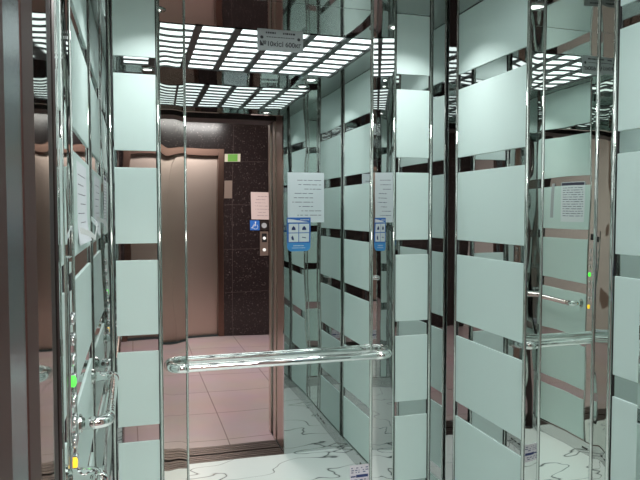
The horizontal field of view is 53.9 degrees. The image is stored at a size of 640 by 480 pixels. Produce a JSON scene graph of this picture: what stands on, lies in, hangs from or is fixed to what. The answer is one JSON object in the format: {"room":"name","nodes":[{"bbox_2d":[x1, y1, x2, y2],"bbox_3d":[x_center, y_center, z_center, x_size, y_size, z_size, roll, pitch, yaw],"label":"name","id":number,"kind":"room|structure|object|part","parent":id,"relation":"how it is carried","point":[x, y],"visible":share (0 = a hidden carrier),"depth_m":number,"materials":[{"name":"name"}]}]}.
{"room":"elevator interior","nodes":[
{"label":"elevator interior","id":0,"kind":"room"},
{"bbox_2d":[70,1,91,466],"bbox_3d":[-0.661,0.314,1.617,0.040,2.443,1.555,-1,3,-16],"label":"wall","id":1,"kind":"structure","parent":0,"point":[81,259],"depth_m":1.98,"materials":[{"name":"silver metal"}]},
{"bbox_2d":[46,0,64,479],"bbox_3d":[-0.383,0.406,0.860,0.057,2.330,0.104,-1,3,-16],"label":"post","id":2,"kind":"object","parent":1,"relation":"attached to","point":[47,1],"visible":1,"depth_m":0.86,"materials":[{"name":"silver metal"}]},
{"bbox_3d":[-0.381,0.406,0.846,0.052,2.330,0.076,-1,3,-16],"label":"post","id":3,"kind":"part","parent":2,"relation":"part of","materials":[{"name":"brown metal"}]},
{"bbox_2d":[57,0,60,110],"bbox_3d":[-0.518,-0.426,1.173,0.006,0.288,0.537,-1,3,-16],"label":"tile","id":4,"kind":"structure","parent":1,"relation":"attached to","point":[58,26],"depth_m":1.41,"materials":[{"name":"white tile"}]},
{"bbox_2d":[59,137,63,265],"bbox_3d":[-0.518,-0.075,1.189,0.006,0.288,0.537,-1,3,-16],"label":"tile","id":5,"kind":"structure","parent":1,"relation":"attached to","point":[60,139],"depth_m":1.42,"materials":[{"name":"white tile"}]},
{"bbox_2d":[59,0,68,464],"bbox_3d":[-0.595,0.278,1.472,0.009,2.357,0.016,-1,3,-16],"label":"trim","id":6,"kind":"structure","parent":1,"relation":"attached to","point":[61,111],"depth_m":1.46,"materials":[{"name":"silver metal"}]},
{"bbox_2d":[62,292,66,418],"bbox_3d":[-0.518,0.277,1.205,0.006,0.288,0.537,-1,3,-16],"label":"tile","id":7,"kind":"structure","parent":1,"relation":"attached to","point":[63,293],"depth_m":1.44,"materials":[{"name":"white tile"}]},
{"bbox_2d":[65,442,67,464],"bbox_3d":[-0.518,0.628,1.221,0.006,0.288,0.537,-1,3,-16],"label":"tile","id":8,"kind":"structure","parent":1,"relation":"attached to","point":[66,452],"depth_m":1.45,"materials":[{"name":"white tile"}]},
{"bbox_2d":[61,0,76,452],"bbox_3d":[-0.628,0.273,1.582,0.006,2.357,0.214,-1,3,-16],"label":"strip","id":9,"kind":"object","parent":1,"relation":"attached to","point":[65,40],"visible":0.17,"depth_m":1.56,"materials":[{"name":"silver metal"}]},
{"bbox_2d":[66,256,78,467],"bbox_3d":[-0.601,0.320,1.531,0.018,0.560,0.072,-1,3,-16],"label":"panel","id":10,"kind":"object","parent":9,"relation":"attached to","point":[71,316],"visible":0.98,"depth_m":1.50,"materials":[{"name":"silver metal"}]},
{"bbox_3d":[-0.605,0.320,1.529,0.008,0.560,0.072,-1,3,-16],"label":"plate","id":11,"kind":"part","parent":10,"relation":"part of","materials":[{"name":"silver metal"}]},
{"bbox_2d":[69,0,78,467],"bbox_3d":[-0.660,0.268,1.692,0.009,2.357,0.016,-1,3,-16],"label":"trim","id":12,"kind":"structure","parent":1,"relation":"attached to","point":[69,0],"depth_m":1.67,"materials":[{"name":"silver metal"}]},
{"bbox_2d":[70,0,86,48],"bbox_3d":[-0.752,-0.796,1.956,0.006,0.250,0.633,-1,3,-16],"label":"tile","id":13,"kind":"structure","parent":1,"relation":"attached to","point":[79,6],"depth_m":2.05,"materials":[{"name":"white tile"}]},
{"bbox_2d":[71,21,88,147],"bbox_3d":[-0.752,-0.463,1.971,0.006,0.288,0.633,-1,3,-16],"label":"tile","id":14,"kind":"structure","parent":1,"relation":"attached to","point":[78,64],"depth_m":1.92,"materials":[{"name":"white tile"}]},
{"bbox_2d":[73,151,89,255],"bbox_3d":[-0.752,-0.112,1.988,0.006,0.288,0.633,-1,3,-16],"label":"tile","id":15,"kind":"structure","parent":1,"relation":"attached to","point":[78,248],"depth_m":1.80,"materials":[{"name":"white tile"}]},
{"bbox_2d":[77,161,96,245],"bbox_3d":[-0.714,-0.112,1.945,0.044,0.245,0.540,-1,3,-16],"label":"notice","id":16,"kind":"object","parent":15,"relation":"attached to","point":[81,170],"depth_m":1.94,"materials":[{"name":"white paper"}]},
{"bbox_3d":[-0.708,-0.035,1.950,0.027,0.071,0.540,-1,3,-17],"label":"tape strip","id":17,"kind":"part","parent":16,"relation":"part of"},
{"bbox_2d":[75,263,91,382],"bbox_3d":[-0.752,0.240,2.004,0.006,0.288,0.633,-1,3,-16],"label":"tile","id":18,"kind":"structure","parent":1,"relation":"attached to","point":[83,280],"depth_m":1.95,"materials":[{"name":"white tile"}]},
{"bbox_2d":[77,358,93,466],"bbox_3d":[-0.752,0.592,2.020,0.006,0.288,0.633,-1,3,-16],"label":"tile","id":19,"kind":"structure","parent":1,"relation":"attached to","point":[85,400],"depth_m":2.00,"materials":[{"name":"white tile"}]},
{"bbox_2d":[65,464,108,479],"bbox_3d":[-0.463,0.545,1.209,0.095,0.056,0.526,-1,3,-16],"label":"handrail","id":20,"kind":"object","parent":1,"relation":"attached to","point":[81,473],"visible":0.94,"depth_m":1.41,"materials":[{"name":"silver metal"}]},
{"bbox_2d":[86,0,94,466],"bbox_3d":[-0.842,0.239,2.317,0.009,2.357,0.016,-1,3,-16],"label":"trim","id":21,"kind":"structure","parent":1,"relation":"attached to","point":[88,149],"depth_m":2.30,"materials":[{"name":"silver metal"}]},
{"bbox_2d":[90,452,93,466],"bbox_3d":[-0.752,0.943,2.036,0.006,0.288,0.633,-1,3,-16],"label":"tile","id":22,"kind":"structure","parent":1,"relation":"attached to","point":[92,457],"depth_m":2.28,"materials":[{"name":"white glass"}]},
{"bbox_2d":[79,369,118,433],"bbox_3d":[-0.707,0.506,2.043,0.095,0.056,0.586,-1,3,-16],"label":"handrail","id":23,"kind":"object","parent":1,"relation":"attached to","point":[108,417],"visible":1,"depth_m":1.89,"materials":[{"name":"silver metal"}]},
{"bbox_2d":[87,0,452,479],"bbox_3d":[-0.147,0.269,2.598,1.578,2.443,0.040,-1,3,-16],"label":"wall","id":24,"kind":"structure","parent":0,"point":[443,27],"depth_m":2.44,"materials":[{"name":"silver metal"}]},
{"bbox_2d":[105,0,117,479],"bbox_3d":[-0.785,0.236,2.384,0.020,2.357,0.013,-1,3,-16],"label":"trim","id":25,"kind":"structure","parent":24,"relation":"attached to","point":[107,2],"depth_m":2.37,"materials":[{"name":"silver metal"}]},
{"bbox_2d":[112,0,154,57],"bbox_3d":[-0.699,-0.815,2.363,0.153,0.250,0.006,-1,3,-16],"label":"tile","id":26,"kind":"structure","parent":24,"relation":"attached to","point":[133,21],"depth_m":2.36,"materials":[{"name":"white glass"}]},
{"bbox_2d":[113,72,155,150],"bbox_3d":[-0.699,-0.482,2.378,0.153,0.288,0.006,-1,3,-16],"label":"tile","id":27,"kind":"structure","parent":24,"relation":"attached to","point":[134,95],"depth_m":2.38,"materials":[{"name":"white tile"}]},
{"bbox_2d":[114,167,156,243],"bbox_3d":[-0.699,-0.130,2.395,0.153,0.288,0.006,-1,3,-16],"label":"tile","id":28,"kind":"structure","parent":24,"relation":"attached to","point":[135,188],"depth_m":2.39,"materials":[{"name":"white glass"}]},
{"bbox_2d":[116,260,158,335],"bbox_3d":[-0.699,0.221,2.411,0.153,0.288,0.006,-1,3,-16],"label":"tile","id":29,"kind":"structure","parent":24,"relation":"attached to","point":[136,280],"depth_m":2.41,"materials":[{"name":"white glass"}]},
{"bbox_2d":[117,350,159,426],"bbox_3d":[-0.699,0.573,2.427,0.153,0.288,0.006,-1,3,-16],"label":"tile","id":30,"kind":"structure","parent":24,"relation":"attached to","point":[138,372],"depth_m":2.42,"materials":[{"name":"white glass"}]},
{"bbox_2d":[119,440,159,479],"bbox_3d":[-0.699,0.924,2.443,0.153,0.288,0.006,-1,3,-16],"label":"tile","id":31,"kind":"structure","parent":24,"relation":"attached to","point":[137,460],"depth_m":2.44,"materials":[{"name":"white tile"}]},
{"bbox_2d":[155,0,163,479],"bbox_3d":[-0.617,0.234,2.434,0.020,2.357,0.013,-1,3,-16],"label":"trim","id":32,"kind":"structure","parent":24,"relation":"attached to","point":[157,76],"depth_m":2.42,"materials":[{"name":"silver metal"}]},
{"bbox_2d":[159,0,186,479],"bbox_3d":[-0.568,0.233,2.450,0.089,2.357,0.006,-1,3,-16],"label":"strip","id":33,"kind":"object","parent":24,"relation":"attached to","point":[170,11],"visible":1,"depth_m":2.44,"materials":[{"name":"silver metal"}]},
{"bbox_2d":[183,0,188,479],"bbox_3d":[-0.521,0.232,2.461,0.015,2.357,0.009,-1,3,-16],"label":"trim","id":34,"kind":"structure","parent":24,"relation":"attached to","point":[184,73],"depth_m":2.44,"materials":[{"name":"silver metal"}]},
{"bbox_2d":[164,345,391,373],"bbox_3d":[-0.141,0.483,2.540,0.946,0.056,0.087,-1,3,-16],"label":"handrail","id":35,"kind":"object","parent":24,"relation":"attached to","point":[171,365],"visible":1,"depth_m":2.49,"materials":[{"name":"silver metal"}]},
{"bbox_2d":[185,0,370,479],"bbox_3d":[-0.153,0.227,2.571,0.762,2.357,0.006,-1,3,-16],"label":"wall mirror","id":36,"kind":"object","parent":24,"relation":"attached to","point":[278,144],"visible":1,"depth_m":2.55,"materials":[{"name":"silver glass"}]},
{"bbox_2d":[257,28,302,52],"bbox_3d":[-0.158,-0.796,2.517,0.187,0.085,0.005,-1,3,-16],"label":"plate","id":37,"kind":"object","parent":36,"relation":"attached to","point":[267,39],"visible":1,"depth_m":2.52,"materials":[{"name":"silver metal"}]},
{"bbox_2d":[266,32,294,38],"bbox_3d":[-0.157,-0.817,2.515,0.119,0.022,0.001,-1,3,-16],"label":"print","id":38,"kind":"object","parent":37,"relation":"on","point":[269,35],"depth_m":2.52,"materials":[{"name":"grey"}]},
{"bbox_2d":[350,464,368,479],"bbox_3d":[0.169,1.004,2.697,0.086,0.085,0.002,-1,3,-16],"label":"sticker","id":39,"kind":"object","parent":36,"relation":"attached to","point":[357,472],"visible":1,"depth_m":2.70,"materials":[{"name":"white paper"}]},
{"bbox_2d":[369,10,373,479],"bbox_3d":[0.218,0.222,2.677,0.020,2.357,0.013,-1,3,-16],"label":"trim","id":40,"kind":"structure","parent":24,"relation":"attached to","point":[372,11],"depth_m":2.66,"materials":[{"name":"silver metal"}]},
{"bbox_2d":[372,11,393,479],"bbox_3d":[0.267,0.222,2.686,0.087,2.357,0.018,-1,3,-16],"label":"strip","id":41,"kind":"object","parent":24,"relation":"attached to","point":[383,117],"visible":1,"depth_m":2.67,"materials":[{"name":"silver metal"}]},
{"bbox_2d":[392,12,396,479],"bbox_3d":[0.314,0.221,2.705,0.020,2.357,0.013,-1,3,-16],"label":"trim","id":42,"kind":"structure","parent":24,"relation":"attached to","point":[395,13],"depth_m":2.69,"materials":[{"name":"silver metal"}]},
{"bbox_2d":[394,413,426,479],"bbox_3d":[0.397,0.910,2.763,0.152,0.288,0.006,-1,3,-16],"label":"tile","id":43,"kind":"structure","parent":24,"relation":"attached to","point":[410,431],"depth_m":2.76,"materials":[{"name":"white glass"}]},
{"bbox_2d":[395,334,426,401],"bbox_3d":[0.397,0.558,2.747,0.152,0.288,0.006,-1,3,-16],"label":"tile","id":44,"kind":"structure","parent":24,"relation":"attached to","point":[410,350],"depth_m":2.74,"materials":[{"name":"white tile"}]},
{"bbox_2d":[395,254,427,320],"bbox_3d":[0.397,0.206,2.731,0.152,0.288,0.006,-1,3,-16],"label":"tile","id":45,"kind":"structure","parent":24,"relation":"attached to","point":[411,271],"depth_m":2.73,"materials":[{"name":"white tile"}]},
{"bbox_2d":[395,172,428,239],"bbox_3d":[0.397,-0.145,2.715,0.152,0.288,0.006,-1,3,-16],"label":"tile","id":46,"kind":"structure","parent":24,"relation":"attached to","point":[412,189],"depth_m":2.71,"materials":[{"name":"white tile"}]},
{"bbox_2d":[396,89,428,157],"bbox_3d":[0.397,-0.497,2.698,0.152,0.288,0.006,-1,3,-16],"label":"tile","id":47,"kind":"structure","parent":24,"relation":"attached to","point":[412,106],"depth_m":2.69,"materials":[{"name":"white tile"}]},
{"bbox_2d":[396,14,429,75],"bbox_3d":[0.397,-0.830,2.683,0.152,0.250,0.006,-1,3,-16],"label":"tile","id":48,"kind":"structure","parent":24,"relation":"attached to","point":[413,32],"depth_m":2.68,"materials":[{"name":"white tile"}]},
{"bbox_2d":[426,16,433,479],"bbox_3d":[0.479,0.219,2.754,0.020,2.357,0.013,-1,3,-16],"label":"trim","id":49,"kind":"structure","parent":24,"relation":"attached to","point":[430,159],"depth_m":2.74,"materials":[{"name":"silver metal"}]},
{"bbox_2d":[50,0,639,479],"bbox_3d":[0.290,0.338,1.105,1.498,2.443,0.035,-1,3,-16],"label":"wall","id":50,"kind":"structure","parent":0,"point":[52,2],"depth_m":0.88,"materials":[{"name":"silver metal"}]},
{"bbox_2d":[265,0,482,18],"bbox_3d":[0.071,-0.947,1.795,1.578,0.060,1.595,-1,3,-16],"label":"ceiling","id":51,"kind":"structure","parent":0,"point":[451,9],"depth_m":2.56,"materials":[{"name":"silver metal"}]},
{"bbox_2d":[449,0,639,479],"bbox_3d":[0.815,0.294,2.049,0.040,2.443,1.555,-1,3,-16],"label":"wall","id":52,"kind":"structure","parent":0,"point":[628,266],"depth_m":2.44,"materials":[{"name":"silver metal"}]},
{"bbox_2d":[452,14,459,479],"bbox_3d":[0.589,0.220,2.735,0.012,2.357,0.019,-1,3,-16],"label":"trim","id":53,"kind":"structure","parent":52,"relation":"attached to","point":[457,60],"depth_m":2.72,"materials":[{"name":"silver metal"}]},
{"bbox_2d":[455,416,520,479],"bbox_3d":[0.661,0.921,2.524,0.006,0.288,0.488,-1,3,-16],"label":"tile","id":54,"kind":"structure","parent":52,"relation":"attached to","point":[478,456],"depth_m":2.55,"materials":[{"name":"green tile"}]},
{"bbox_2d":[455,336,521,439],"bbox_3d":[0.661,0.569,2.508,0.006,0.288,0.488,-1,3,-16],"label":"tile","id":55,"kind":"structure","parent":52,"relation":"attached to","point":[488,380],"depth_m":2.47,"materials":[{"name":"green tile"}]},
{"bbox_2d":[456,255,523,342],"bbox_3d":[0.661,0.217,2.492,0.006,0.288,0.488,-1,3,-16],"label":"wall panel","id":56,"kind":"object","parent":52,"relation":"attached to","point":[489,297],"depth_m":2.45,"materials":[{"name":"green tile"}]},
{"bbox_2d":[457,165,524,245],"bbox_3d":[0.661,-0.134,2.476,0.006,0.288,0.488,-1,3,-16],"label":"wall panel","id":57,"kind":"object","parent":52,"relation":"attached to","point":[490,202],"depth_m":2.44,"materials":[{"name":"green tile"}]},
{"bbox_2d":[458,64,526,157],"bbox_3d":[0.661,-0.486,2.459,0.006,0.288,0.488,-1,3,-16],"label":"wall panel","id":58,"kind":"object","parent":52,"relation":"attached to","point":[491,111],"depth_m":2.43,"materials":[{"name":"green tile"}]},
{"bbox_2d":[459,0,527,74],"bbox_3d":[0.661,-0.819,2.444,0.006,0.250,0.488,-1,3,-16],"label":"tile","id":59,"kind":"structure","parent":52,"relation":"attached to","point":[490,30],"depth_m":2.44,"materials":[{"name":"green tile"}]},
{"bbox_2d":[520,0,530,479],"bbox_3d":[0.732,0.242,2.247,0.015,2.357,0.022,-1,3,-16],"label":"trim","id":60,"kind":"structure","parent":52,"relation":"attached to","point":[529,1],"depth_m":2.23,"materials":[{"name":"silver metal"}]},
{"bbox_2d":[524,0,543,479],"bbox_3d":[0.746,0.244,2.203,0.006,2.357,0.074,-1,3,-16],"label":"strip","id":61,"kind":"object","parent":52,"relation":"attached to","point":[537,6],"visible":1,"depth_m":2.19,"materials":[{"name":"silver metal"}]},
{"bbox_2d":[536,0,546,479],"bbox_3d":[0.757,0.246,2.160,0.012,2.357,0.019,-1,3,-16],"label":"trim","id":62,"kind":"structure","parent":52,"relation":"attached to","point":[545,1],"depth_m":2.15,"materials":[{"name":"silver metal"}]},
{"bbox_2d":[539,0,597,479],"bbox_3d":[0.795,0.252,2.036,0.006,2.357,0.247,-1,3,-16],"label":"wall mirror","id":63,"kind":"object","parent":52,"relation":"attached to","point":[572,25],"visible":1,"depth_m":2.02,"materials":[{"name":"white mirror"}]},
{"bbox_2d":[589,0,601,479],"bbox_3d":[0.830,0.258,1.910,0.012,2.357,0.019,-1,3,-16],"label":"trim","id":64,"kind":"structure","parent":52,"relation":"attached to","point":[599,1],"depth_m":1.89,"materials":[{"name":"silver metal"}]},
{"bbox_2d":[592,0,614,479],"bbox_3d":[0.842,0.259,1.877,0.006,2.357,0.055,-1,3,-16],"label":"strip","id":65,"kind":"object","parent":52,"relation":"attached to","point":[608,6],"visible":1,"depth_m":1.86,"materials":[{"name":"silver metal"}]},
{"bbox_2d":[605,0,621,479],"bbox_3d":[0.850,0.261,1.842,0.015,2.357,0.022,-1,3,-16],"label":"trim","id":66,"kind":"structure","parent":52,"relation":"attached to","point":[618,8],"depth_m":1.82,"materials":[{"name":"silver metal"}]},
{"bbox_2d":[610,396,636,479],"bbox_3d":[0.923,0.610,1.615,0.006,0.288,0.484,-1,3,-16],"label":"tile","id":67,"kind":"structure","parent":52,"relation":"attached to","point":[624,413],"depth_m":1.80,"materials":[{"name":"green glass"}]},
{"bbox_2d":[613,276,639,382],"bbox_3d":[0.923,0.259,1.598,0.006,0.288,0.484,-1,3,-16],"label":"tile","id":68,"kind":"structure","parent":52,"relation":"attached to","point":[627,290],"depth_m":1.78,"materials":[{"name":"green glass"}]},
{"bbox_2d":[615,151,639,255],"bbox_3d":[0.923,-0.093,1.582,0.006,0.288,0.484,-1,3,-16],"label":"tile","id":69,"kind":"structure","parent":52,"relation":"attached to","point":[628,164],"depth_m":1.77,"materials":[{"name":"green glass"}]},
{"bbox_2d":[621,0,635,5],"bbox_3d":[0.923,-0.777,1.551,0.006,0.250,0.484,-1,3,-16],"label":"tile","id":70,"kind":"structure","parent":52,"relation":"attached to","point":[623,2],"depth_m":1.77,"materials":[{"name":"green glass"}]},
{"bbox_2d":[618,22,639,130],"bbox_3d":[0.923,-0.445,1.566,0.006,0.288,0.484,-1,3,-16],"label":"tile","id":71,"kind":"structure","parent":52,"relation":"attached to","point":[629,60],"depth_m":1.76,"materials":[{"name":"green glass"}]},
{"bbox_3d":[0.307,0.126,0.740,4.800,2.900,0.205,-1,3,-16],"label":"wall","id":72,"kind":"structure","parent":0,"visible":0},
{"bbox_2d":[0,0,41,479],"bbox_3d":[0.225,0.417,0.721,1.185,2.320,0.220,-1,3,-16],"label":"door frame","id":73,"kind":"structure","parent":72,"relation":"attached to","point":[20,428],"depth_m":0.56,"materials":[{"name":"brown"}]},
{"bbox_2d":[32,0,54,479],"bbox_3d":[-0.376,0.439,0.735,0.118,2.265,0.131,-1,3,-16],"label":"wall mirror","id":74,"kind":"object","parent":72,"relation":"in","point":[39,36],"depth_m":0.72,"materials":[{"name":"silver metal"}]}
]}

